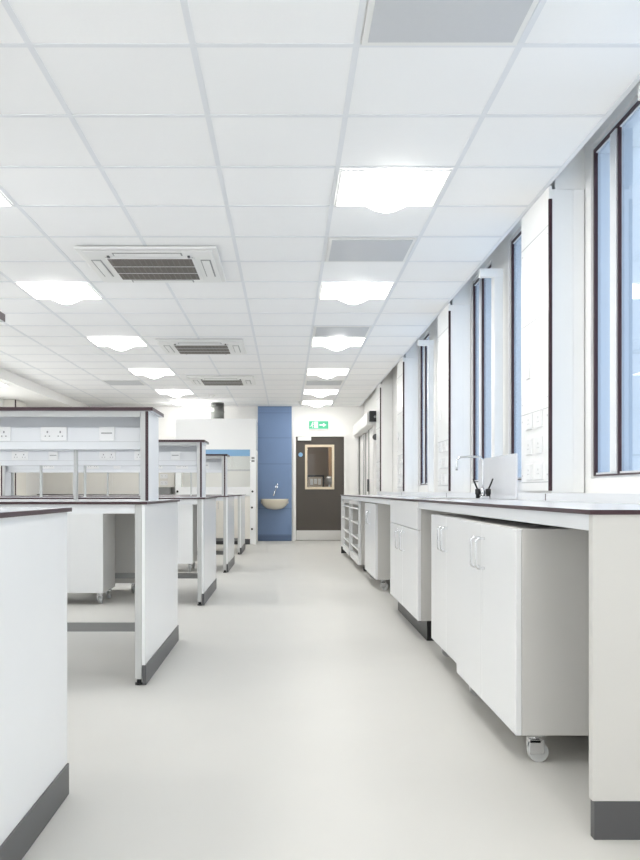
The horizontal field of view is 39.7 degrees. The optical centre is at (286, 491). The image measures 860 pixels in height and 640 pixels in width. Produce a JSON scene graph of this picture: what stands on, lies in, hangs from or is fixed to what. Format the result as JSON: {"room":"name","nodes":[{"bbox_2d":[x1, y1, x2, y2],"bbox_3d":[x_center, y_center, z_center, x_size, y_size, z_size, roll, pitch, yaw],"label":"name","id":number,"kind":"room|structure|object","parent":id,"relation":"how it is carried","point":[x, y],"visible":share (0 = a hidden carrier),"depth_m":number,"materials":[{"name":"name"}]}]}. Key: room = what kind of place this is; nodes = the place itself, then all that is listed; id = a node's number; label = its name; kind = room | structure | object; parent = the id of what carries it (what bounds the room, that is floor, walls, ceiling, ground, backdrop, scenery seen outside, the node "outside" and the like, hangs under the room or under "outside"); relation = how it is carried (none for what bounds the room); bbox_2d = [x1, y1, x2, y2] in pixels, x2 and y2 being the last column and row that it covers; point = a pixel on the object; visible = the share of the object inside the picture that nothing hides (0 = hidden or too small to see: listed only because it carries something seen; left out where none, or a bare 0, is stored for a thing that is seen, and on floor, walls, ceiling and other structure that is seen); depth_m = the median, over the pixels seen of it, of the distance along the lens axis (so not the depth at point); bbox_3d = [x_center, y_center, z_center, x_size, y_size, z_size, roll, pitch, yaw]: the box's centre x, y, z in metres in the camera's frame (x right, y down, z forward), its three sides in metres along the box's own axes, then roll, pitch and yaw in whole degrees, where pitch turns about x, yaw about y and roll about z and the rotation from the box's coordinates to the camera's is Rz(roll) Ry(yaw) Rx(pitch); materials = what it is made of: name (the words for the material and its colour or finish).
{"room":"laboratory","nodes":[
{"label":"laboratory","id":0,"kind":"room"},
{"bbox_2d":[0,398,39,494],"bbox_3d":[-4.675,-0.575,7.425,0.150,3.050,19.250,0,0,0],"label":"wall","id":1,"kind":"structure","parent":0,"point":[32,479],"depth_m":15.94,"materials":[{"name":"white paint"}]},
{"bbox_2d":[4,400,25,494],"bbox_3d":[-4.499,-0.270,14.637,0.202,2.440,0.565,0,0,0],"label":"column","id":2,"kind":"structure","parent":1,"relation":"attached to","point":[19,478],"depth_m":14.50,"materials":[{"name":"beige paint"}]},
{"bbox_2d":[0,368,90,406],"bbox_3d":[-4.190,-1.565,7.425,0.820,0.141,19.250,0,0,0],"label":"bulkhead","id":3,"kind":"object","parent":1,"relation":"attached to","point":[22,389],"depth_m":13.78,"materials":[{"name":"white paint"}]},
{"bbox_2d":[91,402,363,540],"bbox_3d":[-1.350,-0.580,17.125,6.500,3.060,0.150,0,0,0],"label":"wall","id":4,"kind":"structure","parent":0,"point":[341,419],"depth_m":17.05,"materials":[{"name":"white paint"}]},
{"bbox_2d":[159,473,174,493],"bbox_3d":[-2.350,-0.175,16.895,0.440,0.450,0.310,0,0,0],"label":"box","id":5,"kind":"object","parent":4,"relation":"attached to","point":[166,480],"visible":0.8,"depth_m":16.75,"materials":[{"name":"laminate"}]},
{"bbox_2d":[160,474,167,477],"bbox_3d":[-2.330,-0.290,16.745,0.147,0.086,0.009,0,0,0],"label":"socket","id":6,"kind":"object","parent":5,"relation":"attached to","point":[161,475],"depth_m":16.74,"materials":[{"name":"plastic"}]},
{"bbox_2d":[160,481,167,484],"bbox_3d":[-2.330,-0.160,16.745,0.147,0.086,0.009,0,0,0],"label":"socket","id":7,"kind":"object","parent":5,"relation":"attached to","point":[161,482],"depth_m":16.74,"materials":[{"name":"plastic"}]},
{"bbox_2d":[258,406,291,534],"bbox_3d":[-0.235,-0.343,17.024,0.650,2.585,0.051,0,0,0],"label":"wall panel","id":8,"kind":"object","parent":4,"relation":"attached to","point":[274,422],"depth_m":17.00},
{"bbox_2d":[258,535,291,540],"bbox_3d":[-0.235,0.895,16.994,0.650,0.110,0.012,0,0,0],"label":"baseboard","id":9,"kind":"structure","parent":4,"relation":"attached to","point":[260,537],"depth_m":16.99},
{"bbox_2d":[261,499,288,509],"bbox_3d":[-0.235,0.245,16.820,0.540,0.210,0.359,0,0,0],"label":"basin","id":10,"kind":"object","parent":4,"relation":"attached to","point":[272,504],"visible":1,"depth_m":16.74,"materials":[{"name":"beige ceramic"}]},
{"bbox_2d":[309,421,327,429],"bbox_3d":[0.610,-1.272,17.032,0.369,0.164,0.035,0,0,0],"label":"exit sign","id":11,"kind":"object","parent":4,"relation":"attached to","point":[313,425],"visible":1,"depth_m":17.02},
{"bbox_2d":[293,434,346,540],"bbox_3d":[0.636,-0.079,17.100,1.048,2.058,0.200,0,0,0],"label":"door","id":12,"kind":"structure","parent":4,"relation":"in","point":[316,510],"depth_m":17.06,"materials":[{"name":"dark grey paint"},{"name":"clear glass"},{"name":"stainless steel"}]},
{"bbox_2d":[307,447,327,486],"bbox_3d":[0.400,-0.350,20.075,3.200,2.600,0.150,0,0,0],"label":"wall","id":13,"kind":"structure","parent":0,"point":[317,457],"depth_m":20.00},
{"bbox_2d":[307,475,323,486],"bbox_3d":[0.640,-0.210,19.970,0.400,0.320,0.040,0,0,0],"label":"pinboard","id":14,"kind":"object","parent":13,"relation":"attached to","point":[312,480],"visible":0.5,"depth_m":19.95,"materials":[{"name":"grey paper"}]},
{"bbox_2d":[325,476,331,486],"bbox_3d":[0.900,0.310,18.750,0.200,1.280,0.200,0,0,0],"label":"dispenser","id":15,"kind":"object","parent":13,"relation":"attached to","point":[328,480],"visible":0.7,"depth_m":18.68,"materials":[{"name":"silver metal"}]},
{"bbox_2d":[0,0,639,406],"bbox_3d":[-1.597,-1.668,7.425,6.005,0.064,19.250,0,0,0],"label":"ceiling","id":16,"kind":"structure","parent":0,"point":[231,126],"depth_m":4.40,"materials":[{"name":"tile"}]},
{"bbox_2d":[0,191,13,206],"bbox_3d":[-1.845,-1.601,4.775,0.570,0.069,0.570,0,0,0],"label":"ceiling light","id":17,"kind":"object","parent":16,"relation":"attached to","point":[4,201],"visible":1,"depth_m":4.97,"materials":[{"name":"white plastic"}]},
{"bbox_2d":[0,195,9,205],"bbox_3d":[-1.845,-1.601,4.775,0.538,0.068,0.538,0,0,0],"label":"diffuser","id":18,"kind":"object","parent":17,"relation":"attached to","point":[4,201],"depth_m":4.97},
{"bbox_2d":[15,283,102,303],"bbox_3d":[-1.845,-1.601,7.215,0.570,0.069,0.570,0,0,0],"label":"ceiling light","id":19,"kind":"object","parent":16,"relation":"attached to","point":[63,293],"visible":1,"depth_m":7.11,"materials":[{"name":"white plastic"}]},
{"bbox_2d":[86,337,147,350],"bbox_3d":[-1.845,-1.601,9.655,0.570,0.069,0.570,0,0,0],"label":"ceiling light","id":20,"kind":"object","parent":16,"relation":"attached to","point":[118,343],"visible":1,"depth_m":9.54,"materials":[{"name":"white plastic"}]},
{"bbox_2d":[101,380,145,384],"bbox_3d":[-2.445,-1.631,13.300,0.566,0.009,0.580,0,0,0],"label":"ceiling vent","id":21,"kind":"object","parent":16,"relation":"in","point":[109,382],"visible":1,"depth_m":13.21,"materials":[{"name":"white plastic"}]},
{"bbox_2d":[74,246,225,282],"bbox_3d":[-0.945,-1.614,6.370,0.950,0.044,0.950,0,0,0],"label":"air conditioner","id":22,"kind":"object","parent":16,"relation":"attached to","point":[112,264],"visible":1,"depth_m":6.21,"materials":[{"name":"white plastic"}]},
{"bbox_2d":[104,257,202,279],"bbox_3d":[-0.945,-1.599,6.370,0.620,0.014,0.620,0,0,0],"label":"grille","id":23,"kind":"object","parent":22,"relation":"attached to","point":[123,268],"depth_m":6.33,"materials":[{"name":"white plastic"}]},
{"bbox_2d":[127,369,174,378],"bbox_3d":[-1.845,-1.601,12.095,0.570,0.069,0.570,0,0,0],"label":"ceiling light","id":24,"kind":"object","parent":16,"relation":"attached to","point":[151,373],"visible":1,"depth_m":11.96,"materials":[{"name":"white plastic"}]},
{"bbox_2d":[155,390,193,396],"bbox_3d":[-1.845,-1.601,14.535,0.570,0.069,0.570,0,0,0],"label":"ceiling light","id":25,"kind":"object","parent":16,"relation":"attached to","point":[174,393],"visible":1,"depth_m":14.39,"materials":[{"name":"white plastic"}]},
{"bbox_2d":[169,401,203,406],"bbox_3d":[-1.845,-1.601,16.300,0.570,0.069,0.570,0,0,0],"label":"ceiling light","id":26,"kind":"object","parent":16,"relation":"attached to","point":[183,403],"visible":1,"depth_m":16.14,"materials":[{"name":"white plastic"}]},
{"bbox_2d":[155,339,246,354],"bbox_3d":[-0.945,-1.614,9.970,0.950,0.044,0.950,0,0,0],"label":"air conditioner","id":27,"kind":"object","parent":16,"relation":"attached to","point":[170,346],"visible":1,"depth_m":9.79,"materials":[{"name":"white plastic"}]},
{"bbox_2d":[172,344,231,353],"bbox_3d":[-0.945,-1.599,9.970,0.620,0.014,0.620,0,0,0],"label":"grille","id":28,"kind":"object","parent":27,"relation":"attached to","point":[177,348],"depth_m":9.90,"materials":[{"name":"white plastic"}]},
{"bbox_2d":[187,376,255,385],"bbox_3d":[-0.945,-1.614,13.000,0.950,0.044,0.950,0,0,0],"label":"air conditioner","id":29,"kind":"object","parent":16,"relation":"attached to","point":[196,380],"visible":1,"depth_m":12.80,"materials":[{"name":"white plastic"}]},
{"bbox_2d":[200,379,244,384],"bbox_3d":[-0.945,-1.599,13.000,0.620,0.014,0.620,0,0,0],"label":"grille","id":30,"kind":"object","parent":29,"relation":"attached to","point":[202,381],"depth_m":12.95,"materials":[{"name":"white plastic"}]},
{"bbox_2d":[302,401,332,406],"bbox_3d":[0.555,-1.601,16.300,0.570,0.069,0.570,0,0,0],"label":"ceiling light","id":31,"kind":"object","parent":16,"relation":"attached to","point":[312,403],"visible":0.98,"depth_m":16.13,"materials":[{"name":"white plastic"}]},
{"bbox_2d":[303,390,338,396],"bbox_3d":[0.555,-1.601,14.535,0.570,0.069,0.570,0,0,0],"label":"ceiling light","id":32,"kind":"object","parent":16,"relation":"attached to","point":[318,393],"visible":1,"depth_m":14.38,"materials":[{"name":"white plastic"}]},
{"bbox_2d":[305,380,343,384],"bbox_3d":[0.555,-1.631,13.300,0.566,0.009,0.580,0,0,0],"label":"ceiling vent","id":33,"kind":"object","parent":16,"relation":"in","point":[307,382],"visible":1,"depth_m":13.21,"materials":[{"name":"white plastic"}]},
{"bbox_2d":[306,369,349,378],"bbox_3d":[0.555,-1.601,12.095,0.570,0.069,0.570,0,0,0],"label":"ceiling light","id":34,"kind":"object","parent":16,"relation":"attached to","point":[324,373],"visible":1,"depth_m":11.95,"materials":[{"name":"white plastic"}]},
{"bbox_2d":[311,337,365,350],"bbox_3d":[0.555,-1.601,9.655,0.570,0.069,0.570,0,0,0],"label":"ceiling light","id":35,"kind":"object","parent":16,"relation":"attached to","point":[333,343],"visible":1,"depth_m":9.54,"materials":[{"name":"white plastic"}]},
{"bbox_2d":[313,326,371,336],"bbox_3d":[0.555,-1.631,9.045,0.566,0.009,0.580,0,0,0],"label":"ceiling vent","id":36,"kind":"object","parent":16,"relation":"in","point":[319,331],"visible":1,"depth_m":9.00,"materials":[{"name":"white plastic"}]},
{"bbox_2d":[319,283,393,303],"bbox_3d":[0.555,-1.601,7.215,0.570,0.069,0.570,0,0,0],"label":"ceiling light","id":37,"kind":"object","parent":16,"relation":"attached to","point":[349,293],"visible":1,"depth_m":7.11,"materials":[{"name":"white plastic"}]},
{"bbox_2d":[325,238,416,261],"bbox_3d":[0.555,-1.631,5.995,0.566,0.009,0.580,0,0,0],"label":"ceiling vent","id":38,"kind":"object","parent":16,"relation":"in","point":[339,249],"visible":1,"depth_m":5.95,"materials":[{"name":"white plastic"}]},
{"bbox_2d":[334,169,452,212],"bbox_3d":[0.555,-1.601,4.775,0.570,0.069,0.570,0,0,0],"label":"ceiling light","id":39,"kind":"object","parent":16,"relation":"attached to","point":[380,190],"visible":1,"depth_m":4.68,"materials":[{"name":"white plastic"}]},
{"bbox_2d":[361,0,538,45],"bbox_3d":[0.555,-1.631,2.945,0.566,0.009,0.580,0,0,0],"label":"ceiling vent","id":40,"kind":"object","parent":16,"relation":"in","point":[387,22],"visible":1,"depth_m":3.07,"materials":[{"name":"white plastic"}]},
{"bbox_2d":[22,540,639,859],"bbox_3d":[-1.350,0.990,8.950,6.700,0.080,22.500,0,0,0],"label":"floor","id":41,"kind":"structure","parent":0,"point":[295,712],"depth_m":3.32,"materials":[{"name":"grey plastic"}]},
{"bbox_2d":[0,507,71,859],"bbox_3d":[-2.132,0.500,2.120,2.912,0.900,1.324,0,0,0],"label":"bench","id":42,"kind":"object","parent":41,"relation":"on","point":[34,767],"visible":1,"depth_m":2.37,"materials":[{"name":"laminate"}]},
{"bbox_2d":[0,312,4,321],"bbox_3d":[-2.118,-0.204,2.070,2.778,0.508,0.440,0,0,0],"label":"shelf","id":43,"kind":"object","parent":42,"relation":"on","point":[2,315],"visible":1,"depth_m":2.27,"materials":[{"name":"laminate"}]},
{"bbox_2d":[0,507,71,517],"bbox_3d":[-2.132,0.057,2.120,2.912,0.013,1.324,0,0,0],"label":"countertop","id":44,"kind":"structure","parent":42,"relation":"on","point":[5,512],"depth_m":2.46,"materials":[{"name":"laminate"}]},
{"bbox_2d":[0,499,179,684],"bbox_3d":[-2.139,0.500,4.980,2.912,0.900,1.324,0,0,0],"label":"bench","id":45,"kind":"object","parent":41,"relation":"on","point":[155,627],"visible":1,"depth_m":4.64,"materials":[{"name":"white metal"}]},
{"bbox_2d":[0,407,163,500],"bbox_3d":[-2.118,-0.204,5.020,2.778,0.508,0.440,0,0,0],"label":"shelf","id":46,"kind":"object","parent":45,"relation":"on","point":[21,428],"visible":0.99,"depth_m":4.95,"materials":[{"name":"laminate"}]},
{"bbox_2d":[0,427,10,440],"bbox_3d":[-1.617,-0.322,4.946,0.147,0.080,0.009,0,0,0],"label":"socket","id":47,"kind":"object","parent":46,"relation":"attached to","point":[5,432],"depth_m":4.94,"materials":[{"name":"plastic"}]},
{"bbox_2d":[41,427,66,440],"bbox_3d":[-1.302,-0.322,4.946,0.147,0.080,0.009,0,0,0],"label":"socket","id":48,"kind":"object","parent":46,"relation":"attached to","point":[47,433],"depth_m":4.94,"materials":[{"name":"plastic"}]},
{"bbox_2d":[99,427,114,440],"bbox_3d":[-1.007,-0.322,4.946,0.086,0.080,0.009,0,0,0],"label":"socket","id":49,"kind":"object","parent":46,"relation":"attached to","point":[105,433],"depth_m":4.94,"materials":[{"name":"plastic"}]},
{"bbox_2d":[0,499,179,503],"bbox_3d":[-2.139,0.057,4.980,2.912,0.013,1.324,0,0,0],"label":"countertop","id":50,"kind":"structure","parent":45,"relation":"on","point":[2,501],"depth_m":4.42,"materials":[{"name":"laminate"}]},
{"bbox_2d":[67,514,114,603],"bbox_3d":[-1.820,0.535,7.650,0.560,0.830,0.560,0,0,0],"label":"base cabinet","id":51,"kind":"object","parent":41,"relation":"on","point":[90,537],"visible":0.44,"depth_m":7.41,"materials":[{"name":"white laminate"}]},
{"bbox_2d":[37,494,174,494],"bbox_3d":[-3.325,0.500,16.616,2.530,0.900,0.828,0,0,0],"label":"bench","id":52,"kind":"object","parent":41,"relation":"on","point":[37,494],"visible":0.02,"depth_m":16.24,"materials":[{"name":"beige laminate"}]},
{"bbox_2d":[43,473,138,493],"bbox_3d":[-3.605,-0.625,16.810,1.970,1.349,0.420,0,0,0],"label":"cabinet","id":53,"kind":"object","parent":52,"relation":"on","point":[53,483],"visible":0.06,"depth_m":16.60,"materials":[{"name":"beige laminate"}]},
{"bbox_2d":[0,497,216,605],"bbox_3d":[-2.139,0.500,8.010,2.912,0.900,1.324,0,0,0],"label":"bench","id":54,"kind":"object","parent":41,"relation":"on","point":[205,575],"visible":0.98,"depth_m":7.46,"materials":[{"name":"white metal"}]},
{"bbox_2d":[0,440,208,496],"bbox_3d":[-2.118,-0.204,8.050,2.778,0.508,0.440,0,0,0],"label":"shelf","id":55,"kind":"object","parent":54,"relation":"on","point":[171,452],"visible":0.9,"depth_m":7.98,"materials":[{"name":"laminate"}]},
{"bbox_2d":[12,451,27,459],"bbox_3d":[-2.407,-0.322,7.976,0.147,0.080,0.009,0,0,0],"label":"socket","id":56,"kind":"object","parent":55,"relation":"attached to","point":[16,455],"depth_m":7.97,"materials":[{"name":"plastic"}]},
{"bbox_2d":[48,451,57,459],"bbox_3d":[-2.107,-0.322,7.976,0.086,0.080,0.009,0,0,0],"label":"socket","id":57,"kind":"object","parent":55,"relation":"attached to","point":[52,455],"depth_m":7.97,"materials":[{"name":"plastic"}]},
{"bbox_2d":[99,451,115,459],"bbox_3d":[-1.617,-0.322,7.976,0.147,0.080,0.009,0,0,0],"label":"socket","id":58,"kind":"object","parent":55,"relation":"attached to","point":[103,455],"depth_m":7.97,"materials":[{"name":"plastic"}]},
{"bbox_2d":[134,451,139,459],"bbox_3d":[-1.302,-0.322,7.976,0.147,0.080,0.009,0,0,0],"label":"socket","id":59,"kind":"object","parent":55,"relation":"attached to","point":[136,453],"depth_m":7.97,"materials":[{"name":"plastic"}]},
{"bbox_2d":[170,451,179,459],"bbox_3d":[-1.007,-0.322,7.976,0.086,0.080,0.009,0,0,0],"label":"socket","id":60,"kind":"object","parent":55,"relation":"attached to","point":[174,455],"depth_m":7.97,"materials":[{"name":"plastic"}]},
{"bbox_2d":[0,497,216,498],"bbox_3d":[-2.139,0.057,8.010,2.912,0.013,1.324,0,0,0],"label":"countertop","id":61,"kind":"structure","parent":54,"relation":"on","point":[0,497],"depth_m":7.38,"materials":[{"name":"laminate"}]},
{"bbox_2d":[0,495,234,572],"bbox_3d":[-2.139,0.500,11.000,2.912,0.900,1.324,0,0,0],"label":"bench","id":62,"kind":"object","parent":41,"relation":"on","point":[228,500],"visible":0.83,"depth_m":10.51,"materials":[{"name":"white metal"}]},
{"bbox_2d":[1,454,229,495],"bbox_3d":[-2.118,-0.204,11.040,2.778,0.508,0.440,0,0,0],"label":"shelf","id":63,"kind":"object","parent":62,"relation":"on","point":[215,463],"visible":0.58,"depth_m":10.97,"materials":[{"name":"laminate"}]},
{"bbox_2d":[43,466,53,468],"bbox_3d":[-2.957,-0.322,10.966,0.147,0.080,0.009,0,0,0],"label":"socket","id":64,"kind":"object","parent":63,"relation":"attached to","point":[44,467],"depth_m":10.96,"materials":[{"name":"plastic"}]},
{"bbox_2d":[87,466,98,468],"bbox_3d":[-2.407,-0.322,10.966,0.147,0.080,0.009,0,0,0],"label":"socket","id":65,"kind":"object","parent":63,"relation":"attached to","point":[88,467],"depth_m":10.96,"materials":[{"name":"plastic"}]},
{"bbox_2d":[176,466,187,468],"bbox_3d":[-1.302,-0.322,10.966,0.147,0.080,0.009,0,0,0],"label":"socket","id":66,"kind":"object","parent":63,"relation":"attached to","point":[177,467],"depth_m":10.96,"materials":[{"name":"plastic"}]},
{"bbox_2d":[0,495,234,496],"bbox_3d":[-2.139,0.057,11.000,2.912,0.013,1.324,0,0,0],"label":"countertop","id":67,"kind":"structure","parent":62,"relation":"on","point":[0,495],"depth_m":10.34,"materials":[{"name":"laminate"}]},
{"bbox_2d":[115,514,134,592],"bbox_3d":[-1.620,0.535,8.430,0.460,0.830,0.460,0,0,0],"label":"base cabinet","id":68,"kind":"object","parent":41,"relation":"on","point":[124,523],"visible":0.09,"depth_m":8.20,"materials":[{"name":"white laminate"}]},
{"bbox_2d":[178,504,196,571],"bbox_3d":[-1.400,0.535,10.660,0.580,0.830,0.560,0,0,0],"label":"base cabinet","id":69,"kind":"object","parent":41,"relation":"on","point":[187,513],"visible":0.44,"depth_m":10.42,"materials":[{"name":"white laminate"}]},
{"bbox_2d":[175,419,257,544],"bbox_3d":[-1.278,-0.179,16.335,1.445,2.257,1.030,0,0,0],"label":"tall cabinet","id":70,"kind":"object","parent":41,"relation":"on","point":[237,438],"visible":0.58,"depth_m":15.85,"materials":[{"name":"white laminate"}]},
{"bbox_2d":[211,402,223,418],"bbox_3d":[-1.284,-1.472,16.350,0.252,0.326,0.252,0,0,0],"label":"duct","id":71,"kind":"object","parent":70,"relation":"on","point":[217,408],"visible":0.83,"depth_m":16.24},
{"bbox_2d":[216,495,244,553],"bbox_3d":[-2.139,0.500,14.000,2.912,0.900,1.324,0,0,0],"label":"bench","id":72,"kind":"object","parent":41,"relation":"on","point":[241,498],"visible":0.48,"depth_m":13.52,"materials":[{"name":"white laminate"}]},
{"bbox_2d":[328,447,331,486],"bbox_3d":[0.980,-0.350,19.270,0.160,2.600,0.140,0,0,0],"label":"timber post","id":73,"kind":"object","parent":41,"relation":"on","point":[329,448],"visible":0.06,"depth_m":19.20,"materials":[{"name":"brown wood"}]},
{"bbox_2d":[343,499,349,554],"bbox_3d":[1.095,0.530,12.720,0.500,0.840,1.360,0,0,0],"label":"shelf unit","id":74,"kind":"object","parent":41,"relation":"on","point":[346,502],"visible":0.27,"depth_m":13.37,"materials":[{"name":"white laminate"}]},
{"bbox_2d":[350,500,366,570],"bbox_3d":[1.095,0.530,11.150,0.500,0.840,1.360,0,0,0],"label":"shelf unit","id":75,"kind":"object","parent":41,"relation":"on","point":[357,508],"visible":0.31,"depth_m":10.61,"materials":[{"name":"white laminate"}]},
{"bbox_2d":[365,502,389,589],"bbox_3d":[1.095,0.535,9.120,0.560,0.830,1.200,0,0,0],"label":"base cabinet","id":76,"kind":"object","parent":41,"relation":"on","point":[377,515],"visible":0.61,"depth_m":8.52,"materials":[{"name":"white laminate"}]},
{"bbox_2d":[390,500,456,640],"bbox_3d":[1.085,0.508,6.360,0.590,0.884,1.500,0,0,0],"label":"base cabinet","id":77,"kind":"object","parent":41,"relation":"on","point":[410,526],"visible":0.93,"depth_m":5.90,"materials":[{"name":"white laminate"}]},
{"bbox_2d":[431,514,495,662],"bbox_3d":[1.088,0.540,4.660,0.580,0.820,0.960,0,0,0],"label":"base cabinet","id":78,"kind":"object","parent":41,"relation":"on","point":[443,526],"visible":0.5,"depth_m":4.68,"materials":[{"name":"white laminate"}]},
{"bbox_2d":[340,492,639,839],"bbox_3d":[1.112,0.479,8.033,0.580,0.942,11.255,0,0,0],"label":"bench","id":79,"kind":"object","parent":41,"relation":"on","point":[612,520],"visible":0.84,"depth_m":2.42,"materials":[{"name":"laminate"}]},
{"bbox_2d":[417,498,475,498],"bbox_3d":[1.080,0.140,6.050,0.330,0.187,0.630,0,0,0],"label":"sink","id":80,"kind":"object","parent":79,"relation":"in","point":[417,498],"visible":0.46,"depth_m":6.34,"materials":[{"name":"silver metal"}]},
{"bbox_2d":[456,456,492,498],"bbox_3d":[1.240,-0.094,5.870,0.244,0.288,0.120,0,0,0],"label":"tap","id":81,"kind":"object","parent":79,"relation":"on","point":[478,491],"visible":0.97,"depth_m":5.86,"materials":[{"name":"silver metal"}]},
{"bbox_2d":[340,495,639,514],"bbox_3d":[1.112,0.057,8.033,0.580,0.013,11.255,0,0,0],"label":"countertop","id":82,"kind":"structure","parent":79,"relation":"on","point":[589,508],"depth_m":3.40,"materials":[{"name":"laminate"}]},
{"bbox_2d":[457,519,588,761],"bbox_3d":[1.057,0.540,3.620,0.600,0.820,1.080,0,0,0],"label":"base cabinet","id":83,"kind":"object","parent":41,"relation":"on","point":[523,587],"visible":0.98,"depth_m":3.08,"materials":[{"name":"white laminate"}]},
{"bbox_2d":[364,81,639,494],"bbox_3d":[1.635,-0.580,7.425,0.450,3.060,19.250,0,0,0],"label":"wall","id":84,"kind":"structure","parent":0,"point":[578,174],"depth_m":4.75,"materials":[{"name":"white paint"}]},
{"bbox_2d":[353,412,376,494],"bbox_3d":[1.374,-0.160,15.650,0.208,2.220,3.060,0,0,0],"label":"door","id":85,"kind":"structure","parent":84,"relation":"in","point":[363,428],"depth_m":15.13,"materials":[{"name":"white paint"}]},
{"bbox_2d":[369,411,375,421],"bbox_3d":[1.386,-1.193,14.037,0.168,0.166,0.126,0,0,0],"label":"sensor","id":86,"kind":"object","parent":85,"relation":"attached to","point":[372,414],"visible":0.7,"depth_m":13.98,"materials":[{"name":"black plastic"}]},
{"bbox_2d":[376,383,392,491],"bbox_3d":[1.491,-0.796,13.649,0.208,1.688,0.562,0,0,0],"label":"column","id":87,"kind":"structure","parent":84,"relation":"attached to","point":[384,392],"depth_m":13.37,"materials":[{"name":"paint"}]},
{"bbox_2d":[397,356,418,494],"bbox_3d":[1.491,-0.796,10.999,0.208,1.688,0.562,0,0,0],"label":"column","id":88,"kind":"structure","parent":84,"relation":"attached to","point":[407,368],"depth_m":10.72,"materials":[{"name":"paint"}]},
{"bbox_2d":[421,333,428,485],"bbox_3d":[1.649,-0.942,10.325,0.082,1.748,0.730,0,0,0],"label":"window","id":89,"kind":"structure","parent":84,"relation":"in","point":[423,348],"depth_m":10.35,"materials":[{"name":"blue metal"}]},
{"bbox_2d":[418,340,433,491],"bbox_3d":[1.490,-0.808,9.495,0.169,1.631,0.050,0,0,0],"label":"trim","id":90,"kind":"structure","parent":84,"relation":"attached to","point":[429,343],"depth_m":9.47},
{"bbox_2d":[438,303,469,496],"bbox_3d":[1.491,-0.796,7.969,0.208,1.688,0.562,0,0,0],"label":"column","id":91,"kind":"structure","parent":84,"relation":"attached to","point":[454,320],"depth_m":7.69,"materials":[{"name":"paint"}]},
{"bbox_2d":[439,442,441,452],"bbox_3d":[1.399,-0.402,8.060,0.011,0.090,0.120,0,0,0],"label":"socket","id":92,"kind":"object","parent":91,"relation":"attached to","point":[440,443],"depth_m":8.04,"materials":[{"name":"plastic"}]},
{"bbox_2d":[443,441,445,451],"bbox_3d":[1.399,-0.402,7.860,0.011,0.090,0.120,0,0,0],"label":"socket","id":93,"kind":"object","parent":91,"relation":"attached to","point":[444,442],"depth_m":7.83,"materials":[{"name":"plastic"}]},
{"bbox_2d":[443,457,445,467],"bbox_3d":[1.399,-0.257,7.860,0.011,0.090,0.120,0,0,0],"label":"socket","id":94,"kind":"object","parent":91,"relation":"attached to","point":[444,458],"depth_m":7.83,"materials":[{"name":"plastic"}]},
{"bbox_2d":[473,263,490,482],"bbox_3d":[1.649,-0.942,7.300,0.082,1.748,0.740,0,0,0],"label":"window","id":95,"kind":"structure","parent":84,"relation":"in","point":[481,286],"depth_m":7.33,"materials":[{"name":"glass"}]},
{"bbox_2d":[479,268,502,456],"bbox_3d":[1.490,-0.808,6.465,0.169,1.631,0.050,0,0,0],"label":"trim","id":96,"kind":"structure","parent":84,"relation":"attached to","point":[496,274],"depth_m":6.44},
{"bbox_2d":[478,453,517,498],"bbox_3d":[1.381,-0.091,5.840,0.012,0.278,1.040,0,0,0],"label":"backsplash","id":97,"kind":"structure","parent":84,"relation":"attached to","point":[503,469],"depth_m":5.67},
{"bbox_2d":[511,230,520,481],"bbox_3d":[1.651,-0.942,5.865,0.078,1.748,1.010,0,0,0],"label":"window","id":98,"kind":"structure","parent":84,"relation":"in","point":[516,241],"depth_m":6.36,"materials":[{"name":"glass"}]},
{"bbox_2d":[521,186,583,499],"bbox_3d":[1.491,-0.796,5.025,0.208,1.688,0.562,0,0,0],"label":"column","id":99,"kind":"structure","parent":84,"relation":"attached to","point":[552,229],"depth_m":4.75,"materials":[{"name":"paint"}]},
{"bbox_2d":[525,363,529,379],"bbox_3d":[1.398,-0.697,5.146,0.014,0.090,0.080,0,0,0],"label":"switch","id":100,"kind":"object","parent":99,"relation":"attached to","point":[527,367],"depth_m":5.12,"materials":[{"name":"plastic"}]},
{"bbox_2d":[525,413,532,429],"bbox_3d":[1.399,-0.402,5.116,0.011,0.090,0.120,0,0,0],"label":"socket","id":101,"kind":"object","parent":99,"relation":"attached to","point":[529,416],"depth_m":5.11,"materials":[{"name":"plastic"}]},
{"bbox_2d":[525,439,532,454],"bbox_3d":[1.399,-0.257,5.116,0.011,0.090,0.120,0,0,0],"label":"socket","id":102,"kind":"object","parent":99,"relation":"attached to","point":[528,442],"depth_m":5.09,"materials":[{"name":"plastic"}]},
{"bbox_2d":[525,464,532,479],"bbox_3d":[1.399,-0.112,5.116,0.011,0.090,0.120,0,0,0],"label":"socket","id":103,"kind":"object","parent":99,"relation":"attached to","point":[528,467],"depth_m":5.09,"materials":[{"name":"plastic"}]},
{"bbox_2d":[535,410,542,427],"bbox_3d":[1.399,-0.402,4.916,0.011,0.090,0.120,0,0,0],"label":"socket","id":104,"kind":"object","parent":99,"relation":"attached to","point":[539,413],"depth_m":4.91,"materials":[{"name":"plastic"}]},
{"bbox_2d":[535,436,542,453],"bbox_3d":[1.399,-0.257,4.916,0.011,0.090,0.120,0,0,0],"label":"socket","id":105,"kind":"object","parent":99,"relation":"attached to","point":[539,439],"depth_m":4.91,"materials":[{"name":"plastic"}]},
{"bbox_2d":[535,463,542,479],"bbox_3d":[1.399,-0.112,4.916,0.011,0.090,0.120,0,0,0],"label":"socket","id":106,"kind":"object","parent":99,"relation":"attached to","point":[538,466],"depth_m":4.91,"materials":[{"name":"plastic"}]},
{"bbox_2d":[593,99,639,477],"bbox_3d":[1.649,-0.942,4.324,0.082,1.748,0.675,0,0,0],"label":"window","id":107,"kind":"structure","parent":84,"relation":"in","point":[618,141],"depth_m":4.36,"materials":[{"name":"blue glass"}]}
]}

